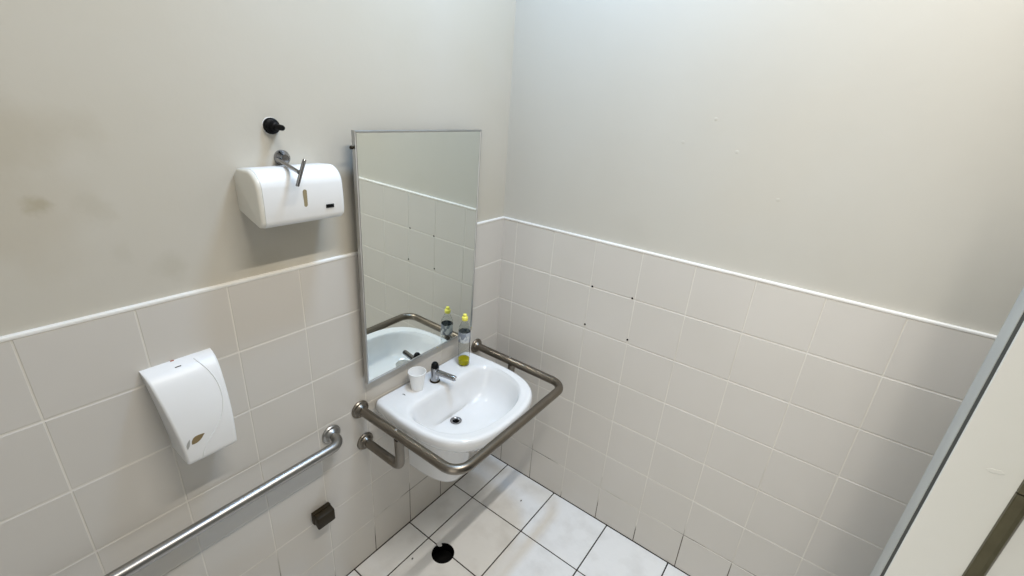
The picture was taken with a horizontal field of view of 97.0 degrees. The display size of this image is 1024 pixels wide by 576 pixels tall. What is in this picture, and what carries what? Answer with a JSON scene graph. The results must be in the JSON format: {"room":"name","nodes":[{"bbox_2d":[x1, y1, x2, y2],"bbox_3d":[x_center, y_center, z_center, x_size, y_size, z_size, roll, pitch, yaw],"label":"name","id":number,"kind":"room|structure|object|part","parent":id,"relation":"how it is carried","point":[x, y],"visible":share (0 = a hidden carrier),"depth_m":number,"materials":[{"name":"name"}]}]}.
{"room":"public restroom","nodes":[
{"label":"public restroom","id":0,"kind":"room"},
{"bbox_2d":[0,0,515,575],"bbox_3d":[-0.667,-0.344,1.283,0.120,3.380,2.240,19,27,32],"label":"wall","id":1,"kind":"structure","parent":0,"point":[127,127],"depth_m":1.15,"materials":[{"name":"paint"}]},
{"bbox_2d":[139,348,236,463],"bbox_3d":[-0.825,0.312,1.176,0.105,0.254,0.156,19,27,32],"label":"dispenser","id":2,"kind":"object","parent":1,"relation":"attached to","point":[189,393],"visible":1,"depth_m":1.15,"materials":[{"name":"white plastic"}]},
{"bbox_2d":[104,425,341,575],"bbox_3d":[-0.860,0.646,1.312,0.085,0.072,0.872,19,27,32],"label":"grab rail","id":3,"kind":"object","parent":1,"relation":"attached to","point":[331,435],"visible":1,"depth_m":1.31,"materials":[{"name":"silver metal"}]},
{"bbox_2d":[0,216,503,342],"bbox_3d":[-0.675,-0.048,1.323,0.016,0.009,2.132,19,27,32],"label":"trim","id":4,"kind":"structure","parent":1,"relation":"attached to","point":[54,326],"depth_m":1.10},
{"bbox_2d":[262,117,284,134],"bbox_3d":[-0.616,-0.420,1.180,0.055,0.044,0.044,19,27,32],"label":"coat hook","id":5,"kind":"object","parent":1,"relation":"attached to","point":[271,126],"visible":1,"depth_m":1.18,"materials":[{"name":"black plastic"}]},
{"bbox_2d":[234,163,343,228],"bbox_3d":[-0.596,-0.258,1.234,0.117,0.146,0.239,19,27,32],"label":"dispenser","id":6,"kind":"object","parent":1,"relation":"attached to","point":[269,196],"visible":0.98,"depth_m":1.18,"materials":[{"name":"white plastic"}]},
{"bbox_2d":[274,150,305,186],"bbox_3d":[-0.578,-0.317,1.190,0.043,0.072,0.173,-15,29,-39],"label":"coat hook","id":7,"kind":"object","parent":1,"relation":"attached to","point":[281,157],"visible":1,"depth_m":1.19,"materials":[{"name":"silver metal"}]},
{"bbox_3d":[-0.582,-0.318,1.174,0.010,0.024,0.146,-17,30,-42],"label":"arm","id":8,"kind":"part","parent":7,"relation":"part of","materials":[{"name":"silver metal"}]},
{"bbox_2d":[311,502,334,529],"bbox_3d":[-0.703,0.851,1.690,0.044,0.058,0.072,19,27,32],"label":"wall box","id":9,"kind":"object","parent":1,"relation":"attached to","point":[325,514],"visible":1,"depth_m":1.67,"materials":[{"name":"brown plastic"}]},
{"bbox_3d":[-0.713,0.844,1.695,0.018,0.052,0.072,19,27,32],"label":"plate","id":10,"kind":"part","parent":9,"relation":"part of","materials":[{"name":"brown plastic"}]},
{"bbox_2d":[349,129,481,383],"bbox_3d":[-0.343,-0.136,1.725,0.064,0.887,0.598,19,27,32],"label":"wall mirror","id":11,"kind":"object","parent":1,"relation":"attached to","point":[416,191],"visible":0.92,"depth_m":1.66,"materials":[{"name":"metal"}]},
{"bbox_2d":[376,352,531,481],"bbox_3d":[-0.204,0.640,1.916,0.483,0.458,0.558,19,27,32],"label":"basin","id":12,"kind":"object","parent":1,"relation":"attached to","point":[453,420],"visible":0.89,"depth_m":1.89,"materials":[{"name":"white ceramic"}]},
{"bbox_2d":[408,366,425,391],"bbox_3d":[-0.384,0.372,1.836,0.074,0.082,0.074,19,27,32],"label":"plastic cup","id":13,"kind":"object","parent":12,"relation":"on","point":[416,374],"visible":1,"depth_m":1.82,"materials":[{"name":"white plastic"}]},
{"bbox_2d":[430,361,456,382],"bbox_3d":[-0.286,0.359,1.874,0.126,0.090,0.043,16,25,27],"label":"tap","id":14,"kind":"object","parent":12,"relation":"on","point":[435,372],"visible":1,"depth_m":1.87,"materials":[{"name":"silver metal"}]},
{"bbox_3d":[-0.273,0.361,1.870,0.096,0.028,0.025,13,24,22],"label":"spout","id":15,"kind":"part","parent":14,"relation":"part of","materials":[{"name":"silver metal"}]},
{"bbox_2d":[458,313,470,365],"bbox_3d":[-0.211,0.227,2.000,0.054,0.248,0.054,19,27,32],"label":"soap bottle","id":16,"kind":"object","parent":12,"relation":"on","point":[464,332],"visible":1,"depth_m":1.98,"materials":[{"name":"clear plastic"}]},
{"bbox_2d":[352,338,562,474],"bbox_3d":[-0.174,0.515,1.859,0.522,0.230,0.740,19,27,32],"label":"grab rail","id":17,"kind":"object","parent":1,"relation":"attached to","point":[360,409],"visible":0.84,"depth_m":1.67,"materials":[{"name":"metal"}]},
{"bbox_2d":[347,454,689,575],"bbox_3d":[0.157,1.587,1.244,2.540,0.050,2.340,19,27,32],"label":"floor","id":18,"kind":"structure","parent":0,"point":[485,521],"depth_m":2.14,"materials":[{"name":"tile"}]},
{"bbox_2d":[431,542,453,563],"bbox_3d":[-0.315,1.218,2.056,0.108,0.048,0.104,19,27,32],"label":"floor drain","id":19,"kind":"object","parent":18,"relation":"on","point":[442,553],"visible":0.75,"depth_m":2.08,"materials":[{"name":"black metal"}]},
{"bbox_2d":[870,287,1023,575],"bbox_3d":[1.031,0.549,0.623,0.781,2.450,0.087,19,27,32],"label":"door","id":20,"kind":"structure","parent":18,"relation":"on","point":[964,516],"depth_m":0.73,"materials":[{"name":"paint"}]},
{"bbox_2d":[492,0,1023,575],"bbox_3d":[0.977,-0.278,1.405,2.432,3.380,0.122,19,27,32],"label":"wall","id":21,"kind":"structure","parent":0,"point":[871,152],"depth_m":1.54,"materials":[{"name":"tile"}]},
{"bbox_2d":[504,217,996,338],"bbox_3d":[0.883,-0.012,1.503,2.300,0.009,0.016,19,27,32],"label":"trim","id":22,"kind":"structure","parent":21,"relation":"attached to","point":[893,312],"depth_m":1.49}
]}

